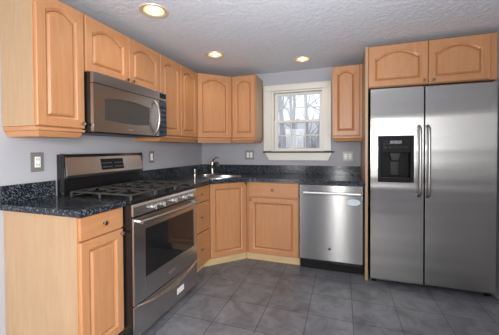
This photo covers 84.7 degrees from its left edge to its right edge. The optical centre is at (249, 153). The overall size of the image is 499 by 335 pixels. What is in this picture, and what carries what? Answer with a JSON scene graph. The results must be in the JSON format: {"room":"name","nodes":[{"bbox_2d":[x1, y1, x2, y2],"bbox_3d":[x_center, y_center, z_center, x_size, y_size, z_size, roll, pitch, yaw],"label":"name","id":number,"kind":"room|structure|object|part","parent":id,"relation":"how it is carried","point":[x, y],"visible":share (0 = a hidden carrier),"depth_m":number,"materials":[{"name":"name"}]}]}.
{"room":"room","nodes":[
{"label":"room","id":0,"kind":"room"},
{"bbox_2d":[0,60,201,334],"bbox_3d":[-1.614,0.111,1.150,0.120,2.160,5.840,0,1,19],"label":"wall","id":1,"kind":"structure","parent":0,"point":[15,152],"depth_m":1.83,"materials":[{"name":"grey paint"}]},
{"bbox_2d":[0,180,55,203],"bbox_3d":[-1.356,0.232,1.690,0.019,0.102,0.310,0,1,19],"label":"backsplash","id":2,"kind":"structure","parent":1,"relation":"attached to","point":[26,191],"depth_m":1.66,"materials":[{"name":"black stone"}]},
{"bbox_2d":[30,152,43,171],"bbox_3d":[-1.345,0.053,1.735,0.010,0.122,0.078,0,1,19],"label":"wall outlet","id":3,"kind":"object","parent":1,"relation":"attached to","point":[36,158],"visible":1,"depth_m":1.73,"materials":[{"name":"grey metal"}]},
{"bbox_2d":[35,157,40,167],"bbox_3d":[-1.342,0.053,1.734,0.004,0.068,0.034,0,1,19],"label":"receptacle","id":4,"kind":"object","parent":3,"relation":"attached to","point":[37,159],"depth_m":1.74,"materials":[{"name":"white plastic"}]},
{"bbox_2d":[0,0,85,138],"bbox_3d":[-1.216,-0.494,1.641,0.314,0.791,0.294,0,1,19],"label":"upper cabinet","id":5,"kind":"object","parent":1,"relation":"attached to","point":[42,50],"visible":1,"depth_m":1.53,"materials":[{"name":"brown wood"}]},
{"bbox_3d":[-1.225,-0.126,1.650,0.290,0.056,0.281,0,1,19],"label":"light rail","id":6,"kind":"part","parent":5,"relation":"part of","materials":[{"name":"brown wood"}]},
{"bbox_3d":[-1.114,-0.522,1.605,0.005,0.734,0.294,0,1,19],"label":"frame","id":7,"kind":"part","parent":5,"relation":"part of","materials":[{"name":"brown wood"}]},
{"bbox_3d":[-1.101,-0.521,1.601,0.019,0.728,0.286,0,1,19],"label":"door","id":8,"kind":"part","parent":5,"relation":"part of","materials":[{"name":"brown wood"}]},
{"bbox_3d":[-1.103,-0.521,1.602,0.016,0.599,0.157,0,1,19],"label":"door panel","id":9,"kind":"part","parent":5,"relation":"part of","materials":[{"name":"brown wood"}]},
{"bbox_2d":[83,14,159,91],"bbox_3d":[-1.047,-0.715,2.139,0.314,0.366,0.760,0,1,19],"label":"upper cabinet","id":10,"kind":"object","parent":1,"relation":"attached to","point":[107,51],"visible":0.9,"depth_m":2.00,"materials":[{"name":"brown wood"}]},
{"bbox_3d":[-0.992,-0.712,1.921,0.019,0.358,0.372,0,1,19],"label":"door","id":11,"kind":"part","parent":10,"relation":"part of","materials":[{"name":"brown wood"}]},
{"bbox_3d":[-0.994,-0.712,1.922,0.016,0.229,0.243,0,1,19],"label":"door panel","id":12,"kind":"part","parent":10,"relation":"part of","materials":[{"name":"brown wood"}]},
{"bbox_2d":[82,71,166,137],"bbox_3d":[-1.001,-0.334,2.130,0.406,0.388,0.758,0,1,19],"label":"microwave","id":13,"kind":"object","parent":10,"relation":"attached to","point":[113,107],"visible":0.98,"depth_m":1.95,"materials":[{"name":"silver metal"}]},
{"bbox_3d":[-0.889,-0.300,2.037,0.025,0.305,0.651,0,1,19],"label":"door","id":14,"kind":"part","parent":13,"relation":"part of","materials":[{"name":"silver metal"}]},
{"bbox_3d":[-0.767,-0.300,2.281,0.061,0.290,0.020,0,1,19],"label":"handle","id":15,"kind":"part","parent":13,"relation":"part of","materials":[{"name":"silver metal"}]},
{"bbox_3d":[-0.767,-0.306,2.396,0.025,0.305,0.105,0,1,19],"label":"control panel","id":16,"kind":"part","parent":13,"relation":"part of","materials":[{"name":"black plastic"}]},
{"bbox_3d":[-0.871,-0.718,2.277,0.019,0.358,0.372,0,1,19],"label":"door","id":17,"kind":"part","parent":10,"relation":"part of","materials":[{"name":"brown wood"}]},
{"bbox_3d":[-0.873,-0.718,2.278,0.016,0.229,0.243,0,1,19],"label":"door panel","id":18,"kind":"part","parent":10,"relation":"part of","materials":[{"name":"brown wood"}]},
{"bbox_2d":[149,151,153,162],"bbox_3d":[-0.992,0.034,2.773,0.012,0.120,0.076,0,1,19],"label":"wall switch","id":19,"kind":"object","parent":1,"relation":"attached to","point":[151,153],"visible":1,"depth_m":2.77,"materials":[{"name":"grey metal"}]},
{"bbox_2d":[135,54,197,142],"bbox_3d":[-0.828,-0.515,2.819,0.290,0.791,0.658,0,1,19],"label":"upper cabinet","id":20,"kind":"object","parent":1,"relation":"attached to","point":[178,82],"visible":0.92,"depth_m":2.73,"materials":[{"name":"brown wood"}]},
{"bbox_3d":[-0.826,-0.147,2.825,0.290,0.056,0.658,0,1,19],"label":"light rail","id":21,"kind":"part","parent":20,"relation":"part of","materials":[{"name":"brown wood"}]},
{"bbox_3d":[-0.754,-0.539,2.621,0.019,0.728,0.324,0,1,19],"label":"door","id":22,"kind":"part","parent":20,"relation":"part of","materials":[{"name":"brown wood"}]},
{"bbox_3d":[-0.756,-0.539,2.622,0.016,0.599,0.195,0,1,19],"label":"door panel","id":23,"kind":"part","parent":20,"relation":"part of","materials":[{"name":"brown wood"}]},
{"bbox_3d":[-0.649,-0.545,2.931,0.019,0.728,0.322,0,1,19],"label":"door","id":24,"kind":"part","parent":20,"relation":"part of","materials":[{"name":"brown wood"}]},
{"bbox_3d":[-0.651,-0.545,2.931,0.016,0.599,0.193,0,1,19],"label":"door panel","id":25,"kind":"part","parent":20,"relation":"part of","materials":[{"name":"brown wood"}]},
{"bbox_2d":[196,73,231,142],"bbox_3d":[-0.483,-0.526,3.377,0.585,0.790,0.630,0,1,19],"label":"upper cabinet","id":26,"kind":"object","parent":1,"relation":"attached to","point":[214,92],"visible":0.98,"depth_m":3.17,"materials":[{"name":"brown wood"}]},
{"bbox_3d":[-0.406,-0.156,3.196,0.418,0.055,0.040,-1,1,-26],"label":"light rail","id":27,"kind":"part","parent":26,"relation":"part of","materials":[{"name":"brown wood"}]},
{"bbox_3d":[-0.405,-0.550,3.181,0.277,0.599,0.016,-1,1,-26],"label":"door panel","id":28,"kind":"part","parent":26,"relation":"part of","materials":[{"name":"brown wood"}]},
{"bbox_2d":[59,0,498,76],"bbox_3d":[-0.140,-1.029,0.628,3.247,0.120,5.840,0,1,19],"label":"ceiling","id":29,"kind":"structure","parent":0,"point":[255,37],"depth_m":2.15,"materials":[{"name":"white paint"}]},
{"bbox_2d":[139,3,168,17],"bbox_3d":[-0.659,-1.006,1.887,0.196,0.053,0.196,0,1,19],"label":"recessed light","id":30,"kind":"object","parent":29,"relation":"in","point":[152,10],"visible":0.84,"depth_m":1.90,"materials":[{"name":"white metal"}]},
{"bbox_3d":[-0.659,-1.012,1.887,0.112,0.040,0.112,0,1,19],"label":"bulb","id":31,"kind":"part","parent":30,"relation":"part of","materials":[{"name":"beige glass"}]},
{"bbox_2d":[205,51,224,57],"bbox_3d":[-0.349,-1.022,2.770,0.196,0.053,0.196,0,1,19],"label":"recessed light","id":32,"kind":"object","parent":29,"relation":"in","point":[213,54],"visible":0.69,"depth_m":2.79,"materials":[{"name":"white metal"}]},
{"bbox_2d":[293,56,311,62],"bbox_3d":[0.567,-1.029,2.928,0.196,0.053,0.196,0,1,19],"label":"recessed light","id":33,"kind":"object","parent":29,"relation":"in","point":[302,59],"visible":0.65,"depth_m":2.95,"materials":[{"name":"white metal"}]},
{"bbox_2d":[202,67,360,174],"bbox_3d":[0.787,0.062,3.354,3.007,2.160,0.120,0,1,19],"label":"wall","id":34,"kind":"structure","parent":0,"point":[231,153],"depth_m":3.41,"materials":[{"name":"grey paint"}]},
{"bbox_2d":[232,75,262,142],"bbox_3d":[-0.022,-0.528,3.376,0.300,0.791,0.335,0,1,19],"label":"upper cabinet","id":35,"kind":"object","parent":34,"relation":"attached to","point":[247,90],"visible":1,"depth_m":3.23,"materials":[{"name":"brown wood"}]},
{"bbox_3d":[-0.069,-0.553,3.227,0.282,0.728,0.019,0,1,19],"label":"door","id":36,"kind":"part","parent":35,"relation":"part of","materials":[{"name":"brown wood"}]},
{"bbox_3d":[-0.069,-0.553,3.228,0.153,0.599,0.016,0,1,19],"label":"door panel","id":37,"kind":"part","parent":35,"relation":"part of","materials":[{"name":"brown wood"}]},
{"bbox_3d":[-0.023,-0.161,3.383,0.293,0.056,0.335,0,1,19],"label":"light rail","id":38,"kind":"part","parent":35,"relation":"part of","materials":[{"name":"brown wood"}]},
{"bbox_2d":[245,150,253,159],"bbox_3d":[0.001,0.017,3.549,0.122,0.118,0.012,0,1,19],"label":"wall switch","id":39,"kind":"object","parent":34,"relation":"attached to","point":[249,154],"visible":1,"depth_m":3.55,"materials":[{"name":"grey metal"}]},
{"bbox_2d":[143,164,359,179],"bbox_3d":[0.100,0.205,2.848,2.030,0.102,1.282,0,1,19],"label":"backsplash","id":40,"kind":"structure","parent":34,"relation":"attached to","point":[153,174],"depth_m":3.32,"materials":[{"name":"black stone"}]},
{"bbox_2d":[263,81,333,160],"bbox_3d":[0.596,-0.387,3.373,0.855,0.935,0.172,0,1,19],"label":"window","id":41,"kind":"structure","parent":34,"relation":"in","point":[270,98],"depth_m":3.36,"materials":[{"name":"white paint"}]},
{"bbox_3d":[0.596,-0.404,3.406,0.640,0.755,0.109,0,1,19],"label":"frame","id":42,"kind":"part","parent":41,"relation":"part of","materials":[{"name":"grey paint"}]},
{"bbox_3d":[0.596,-0.228,3.392,0.584,0.379,0.030,0,1,19],"label":"sash","id":43,"kind":"part","parent":41,"relation":"part of","materials":[{"name":"grey paint"}]},
{"bbox_3d":[0.581,-0.021,3.326,0.855,0.014,0.061,0,1,19],"label":"sill","id":44,"kind":"part","parent":41,"relation":"part of","materials":[{"name":"white wood"}]},
{"bbox_3d":[0.606,-0.574,3.420,0.584,0.373,0.030,0,1,19],"label":"sash","id":45,"kind":"part","parent":41,"relation":"part of","materials":[{"name":"grey paint"}]},
{"bbox_2d":[332,64,361,141],"bbox_3d":[1.068,-0.528,3.006,0.298,0.791,0.335,0,1,19],"label":"upper cabinet","id":46,"kind":"object","parent":34,"relation":"attached to","point":[346,80],"visible":1,"depth_m":2.85,"materials":[{"name":"brown wood"}]},
{"bbox_3d":[1.008,-0.553,2.862,0.141,0.601,0.016,0,1,19],"label":"door panel","id":47,"kind":"part","parent":46,"relation":"part of","materials":[{"name":"brown wood"}]},
{"bbox_3d":[1.073,-0.161,3.010,0.292,0.056,0.335,0,1,19],"label":"light rail","id":48,"kind":"part","parent":46,"relation":"part of","materials":[{"name":"brown wood"}]},
{"bbox_3d":[1.022,-0.554,2.870,0.298,0.734,0.005,0,1,19],"label":"frame","id":49,"kind":"part","parent":46,"relation":"part of","materials":[{"name":"brown wood"}]},
{"bbox_2d":[342,151,353,161],"bbox_3d":[1.139,0.033,3.164,0.122,0.118,0.010,0,1,19],"label":"wall outlet","id":50,"kind":"object","parent":34,"relation":"attached to","point":[347,156],"visible":1,"depth_m":3.16,"materials":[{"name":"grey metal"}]},
{"bbox_2d":[368,33,496,95],"bbox_3d":[1.621,-0.783,2.619,0.946,0.369,0.700,0,1,19],"label":"upper cabinet","id":51,"kind":"object","parent":34,"relation":"attached to","point":[472,58],"visible":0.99,"depth_m":2.30,"materials":[{"name":"brown wood"}]},
{"bbox_3d":[1.295,-0.778,2.398,0.333,0.232,0.016,0,1,19],"label":"door panel","id":52,"kind":"part","parent":51,"relation":"part of","materials":[{"name":"brown wood"}]},
{"bbox_3d":[1.294,-0.778,2.397,0.462,0.361,0.019,0,1,19],"label":"door","id":53,"kind":"part","parent":51,"relation":"part of","materials":[{"name":"brown wood"}]},
{"bbox_3d":[1.720,-0.778,2.254,0.298,0.232,0.016,0,1,19],"label":"door panel","id":54,"kind":"part","parent":51,"relation":"part of","materials":[{"name":"brown wood"}]},
{"bbox_3d":[1.720,-0.778,2.252,0.427,0.361,0.019,0,1,19],"label":"door","id":55,"kind":"part","parent":51,"relation":"part of","materials":[{"name":"brown wood"}]},
{"bbox_2d":[142,258,498,334],"bbox_3d":[-0.127,1.250,0.665,3.247,0.120,5.840,0,1,19],"label":"floor","id":56,"kind":"structure","parent":0,"point":[246,296],"depth_m":2.08,"materials":[{"name":"tile"}]},
{"bbox_2d":[4,207,124,334],"bbox_3d":[-1.070,0.750,1.612,0.608,0.861,0.292,0,1,19],"label":"base cabinet","id":57,"kind":"object","parent":56,"relation":"on","point":[64,275],"visible":0.91,"depth_m":1.48,"materials":[{"name":"brown wood"}]},
{"bbox_2d":[0,180,125,217],"bbox_3d":[-1.079,0.249,1.597,0.604,0.137,0.316,0,1,19],"label":"countertop","id":58,"kind":"structure","parent":57,"relation":"on","point":[35,197],"depth_m":1.57,"materials":[{"name":"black stone"}]},
{"bbox_3d":[-0.828,0.701,1.529,0.005,0.763,0.292,0,1,19],"label":"frame","id":59,"kind":"part","parent":57,"relation":"part of","materials":[{"name":"brown wood"}]},
{"bbox_3d":[-0.817,0.384,1.520,0.019,0.118,0.284,0,1,19],"label":"drawer","id":60,"kind":"part","parent":57,"relation":"part of","materials":[{"name":"brown wood"}]},
{"bbox_3d":[-0.815,0.760,1.526,0.019,0.616,0.284,0,1,19],"label":"door","id":61,"kind":"part","parent":57,"relation":"part of","materials":[{"name":"brown wood"}]},
{"bbox_3d":[-0.816,0.760,1.526,0.016,0.487,0.155,0,1,19],"label":"door panel","id":62,"kind":"part","parent":57,"relation":"part of","materials":[{"name":"brown wood"}]},
{"bbox_2d":[57,153,200,334],"bbox_3d":[-0.850,0.584,2.095,0.712,1.176,0.759,0,1,19],"label":"gas range","id":63,"kind":"object","parent":56,"relation":"on","point":[159,227],"visible":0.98,"depth_m":1.91,"materials":[{"name":"silver metal"}]},
{"bbox_3d":[-1.115,0.079,2.179,0.035,0.161,0.734,0,1,19],"label":"backguard panel","id":64,"kind":"part","parent":63,"relation":"part of","materials":[{"name":"silver metal"}]},
{"bbox_2d":[73,185,194,204],"bbox_3d":[-0.847,0.292,2.089,0.547,0.022,0.757,0,1,19],"label":"cooktop","id":65,"kind":"object","parent":63,"relation":"in","point":[150,197],"depth_m":1.90,"materials":[{"name":"black metal"}]},
{"bbox_3d":[-0.623,0.349,1.801,0.037,0.048,0.048,0,1,19],"label":"knob","id":66,"kind":"part","parent":63,"relation":"part of","materials":[{"name":"grey metal"}]},
{"bbox_3d":[-0.593,0.347,1.891,0.037,0.048,0.048,0,1,19],"label":"knob","id":67,"kind":"part","parent":63,"relation":"part of","materials":[{"name":"grey metal"}]},
{"bbox_3d":[-0.582,0.340,2.000,0.015,0.070,0.755,0,1,19],"label":"control panel","id":68,"kind":"part","parent":63,"relation":"part of","materials":[{"name":"silver metal"}]},
{"bbox_3d":[-0.590,0.652,2.008,0.035,0.535,0.753,0,1,19],"label":"oven door","id":69,"kind":"part","parent":63,"relation":"part of","materials":[{"name":"silver metal"}]},
{"bbox_3d":[-0.579,1.026,2.011,0.014,0.201,0.753,0,1,19],"label":"storage drawer","id":70,"kind":"part","parent":63,"relation":"part of","materials":[{"name":"silver metal"}]},
{"bbox_3d":[-0.561,0.949,2.004,0.026,0.062,0.720,0,1,19],"label":"handle","id":71,"kind":"part","parent":63,"relation":"part of","materials":[{"name":"silver metal"}]},
{"bbox_3d":[-0.544,0.409,1.989,0.065,0.025,0.702,0,1,19],"label":"handle","id":72,"kind":"part","parent":63,"relation":"part of","materials":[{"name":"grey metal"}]},
{"bbox_3d":[-0.547,0.345,2.026,0.037,0.048,0.048,0,1,19],"label":"knob","id":73,"kind":"part","parent":63,"relation":"part of","materials":[{"name":"grey metal"}]},
{"bbox_3d":[-0.503,0.343,2.154,0.037,0.048,0.048,0,1,19],"label":"knob","id":74,"kind":"part","parent":63,"relation":"part of","materials":[{"name":"grey metal"}]},
{"bbox_2d":[195,185,209,271],"bbox_3d":[-0.712,0.731,2.666,0.608,0.861,0.398,0,1,19],"label":"base cabinet","id":75,"kind":"object","parent":56,"relation":"on","point":[203,208],"visible":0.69,"depth_m":2.60,"materials":[{"name":"brown wood"}]},
{"bbox_3d":[-0.464,0.380,2.559,0.019,0.140,0.356,0,1,19],"label":"drawer","id":76,"kind":"part","parent":75,"relation":"part of","materials":[{"name":"brown wood"}]},
{"bbox_3d":[-0.461,0.901,2.568,0.019,0.314,0.356,0,1,19],"label":"drawer","id":77,"kind":"part","parent":75,"relation":"part of","materials":[{"name":"brown wood"}]},
{"bbox_3d":[-0.462,0.597,2.563,0.019,0.274,0.356,0,1,19],"label":"drawer","id":78,"kind":"part","parent":75,"relation":"part of","materials":[{"name":"brown wood"}]},
{"bbox_2d":[204,182,246,266],"bbox_3d":[-0.381,0.721,3.215,0.885,0.861,0.915,0,1,19],"label":"base cabinet","id":79,"kind":"object","parent":56,"relation":"on","point":[228,201],"visible":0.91,"depth_m":2.83,"materials":[{"name":"brown wood"}]},
{"bbox_3d":[-0.223,0.677,2.847,0.428,0.763,0.018,-1,1,-26],"label":"frame","id":80,"kind":"part","parent":79,"relation":"part of","materials":[{"name":"brown wood"}]},
{"bbox_3d":[-0.216,0.678,2.830,0.271,0.624,0.016,-1,1,-26],"label":"door panel","id":81,"kind":"part","parent":79,"relation":"part of","materials":[{"name":"brown wood"}]},
{"bbox_2d":[143,164,364,187],"bbox_3d":[0.100,0.223,2.848,2.030,0.137,1.282,0,1,19],"label":"countertop","id":82,"kind":"structure","parent":79,"relation":"on","point":[341,175],"depth_m":3.13,"materials":[{"name":"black stone"}]},
{"bbox_2d":[202,157,219,174],"bbox_3d":[-0.402,0.144,3.195,0.249,0.216,0.249,-1,1,-26],"label":"faucet","id":83,"kind":"object","parent":82,"relation":"on","point":[213,163],"visible":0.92,"depth_m":3.25,"materials":[{"name":"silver metal"}]},
{"bbox_2d":[202,175,240,178],"bbox_3d":[-0.304,0.328,3.016,0.450,0.156,0.330,-1,1,-26],"label":"sink","id":84,"kind":"object","parent":82,"relation":"in","point":[213,176],"visible":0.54,"depth_m":3.14,"materials":[{"name":"grey metal"}]},
{"bbox_2d":[247,182,299,264],"bbox_3d":[0.313,0.718,3.115,0.582,0.861,0.652,0,1,19],"label":"base cabinet","id":85,"kind":"object","parent":56,"relation":"on","point":[273,217],"visible":0.94,"depth_m":2.83,"materials":[{"name":"brown wood"}]},
{"bbox_3d":[0.241,0.375,2.826,0.520,0.146,0.019,0,1,19],"label":"drawer","id":86,"kind":"part","parent":85,"relation":"part of","materials":[{"name":"brown wood"}]},
{"bbox_3d":[0.243,0.756,2.832,0.520,0.592,0.019,0,1,19],"label":"door","id":87,"kind":"part","parent":85,"relation":"part of","materials":[{"name":"brown wood"}]},
{"bbox_3d":[0.243,0.756,2.834,0.391,0.463,0.016,0,1,19],"label":"door panel","id":88,"kind":"part","parent":85,"relation":"part of","materials":[{"name":"brown wood"}]},
{"bbox_2d":[299,183,363,274],"bbox_3d":[0.863,0.718,2.885,0.596,0.854,0.622,0,1,19],"label":"dishwasher","id":89,"kind":"object","parent":56,"relation":"on","point":[331,215],"visible":1,"depth_m":2.62,"materials":[{"name":"silver metal"}]},
{"bbox_3d":[0.781,1.048,2.652,0.584,0.022,0.026,0,1,19],"label":"trim","id":90,"kind":"part","parent":89,"relation":"part of","materials":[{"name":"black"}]},
{"bbox_3d":[0.775,0.378,2.600,0.527,0.024,0.038,0,1,19],"label":"handle","id":91,"kind":"part","parent":89,"relation":"part of","materials":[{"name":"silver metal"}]},
{"bbox_2d":[361,47,367,279],"bbox_3d":[1.170,0.090,2.802,0.024,2.117,0.676,0,1,19],"label":"panel","id":92,"kind":"object","parent":56,"relation":"on","point":[364,143],"visible":0.66,"depth_m":2.49,"materials":[{"name":"brown wood"}]},
{"bbox_2d":[368,81,497,295],"bbox_3d":[1.605,0.290,2.581,0.908,1.718,0.764,0,1,19],"label":"refrigerator","id":93,"kind":"object","parent":56,"relation":"on","point":[432,150],"visible":0.98,"depth_m":2.26,"materials":[{"name":"silver metal"}]},
{"bbox_3d":[1.270,0.025,2.392,0.088,0.069,0.048,0,1,19],"label":"spout","id":94,"kind":"part","parent":93,"relation":"part of","materials":[{"name":"black plastic"}]},
{"bbox_3d":[1.277,0.270,2.393,0.408,1.669,0.072,0,1,19],"label":"freezer door","id":95,"kind":"part","parent":93,"relation":"part of","materials":[{"name":"silver metal"}]},
{"bbox_3d":[1.415,0.063,2.275,0.030,0.610,0.071,0,1,19],"label":"handle","id":96,"kind":"part","parent":93,"relation":"part of","materials":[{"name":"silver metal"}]},
{"bbox_3d":[1.475,0.063,2.255,0.030,0.610,0.071,0,1,19],"label":"handle","id":97,"kind":"part","parent":93,"relation":"part of","materials":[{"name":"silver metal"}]},
{"bbox_3d":[1.712,0.270,2.245,0.489,1.669,0.072,0,1,19],"label":"door","id":98,"kind":"part","parent":93,"relation":"part of","materials":[{"name":"silver metal"}]},
{"bbox_2d":[491,27,498,299],"bbox_3d":[1.347,0.110,0.143,0.120,2.160,5.840,0,1,19],"label":"wall","id":99,"kind":"structure","parent":0,"point":[496,30],"depth_m":2.18,"materials":[{"name":"grey paint"}]},
{"label":"outside","id":100,"kind":"structure","parent":0,"visible":0},
{"bbox_3d":[5.827,1.951,19.886,30.000,0.200,33.400,0,1,19],"label":"ground","id":101,"kind":"structure","parent":100,"visible":0},
{"bbox_2d":[279,96,293,147],"bbox_3d":[0.735,-2.438,8.588,2.013,9.008,1.140,0,1,19],"label":"bare tree","id":102,"kind":"object","parent":101,"relation":"on","point":[281,102],"visible":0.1,"depth_m":8.51,"materials":[{"name":"grey plant"}]},
{"bbox_2d":[285,96,301,145],"bbox_3d":[2.508,-3.054,15.140,1.859,10.003,1.384,0,1,-9],"label":"bare tree","id":103,"kind":"object","parent":101,"relation":"on","point":[294,105],"visible":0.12,"depth_m":15.08,"materials":[{"name":"grey plant"}]},
{"bbox_2d":[278,96,309,147],"bbox_3d":[1.676,-2.494,11.711,2.198,9.006,1.021,0,1,32],"label":"bare tree","id":104,"kind":"object","parent":101,"relation":"on","point":[294,112],"visible":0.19,"depth_m":11.66,"materials":[{"name":"grey plant"}]},
{"bbox_2d":[278,132,316,147],"bbox_3d":[3.911,0.061,20.189,8.621,3.604,6.063,0,1,19],"label":"thicket","id":105,"kind":"object","parent":101,"relation":"on","point":[311,140],"visible":0.04,"depth_m":19.12,"materials":[{"name":"grey plant"}]},
{"bbox_2d":[293,95,319,147],"bbox_3d":[3.085,-3.026,13.222,3.006,10.006,1.291,0,1,19],"label":"bare tree","id":106,"kind":"object","parent":101,"relation":"on","point":[308,145],"visible":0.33,"depth_m":13.12,"materials":[{"name":"grey plant"}]},
{"bbox_2d":[302,99,319,147],"bbox_3d":[2.604,-2.465,9.595,1.042,9.009,1.524,-1,1,-44],"label":"bare tree","id":107,"kind":"object","parent":101,"relation":"on","point":[318,136],"visible":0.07,"depth_m":9.75,"materials":[{"name":"grey plant"}]},
{"bbox_2d":[310,95,319,139],"bbox_3d":[4.298,-3.081,16.293,2.051,10.009,0.981,0,1,12],"label":"bare tree","id":108,"kind":"object","parent":101,"relation":"on","point":[313,95],"visible":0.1,"depth_m":16.41,"materials":[{"name":"grey plant"}]}
]}

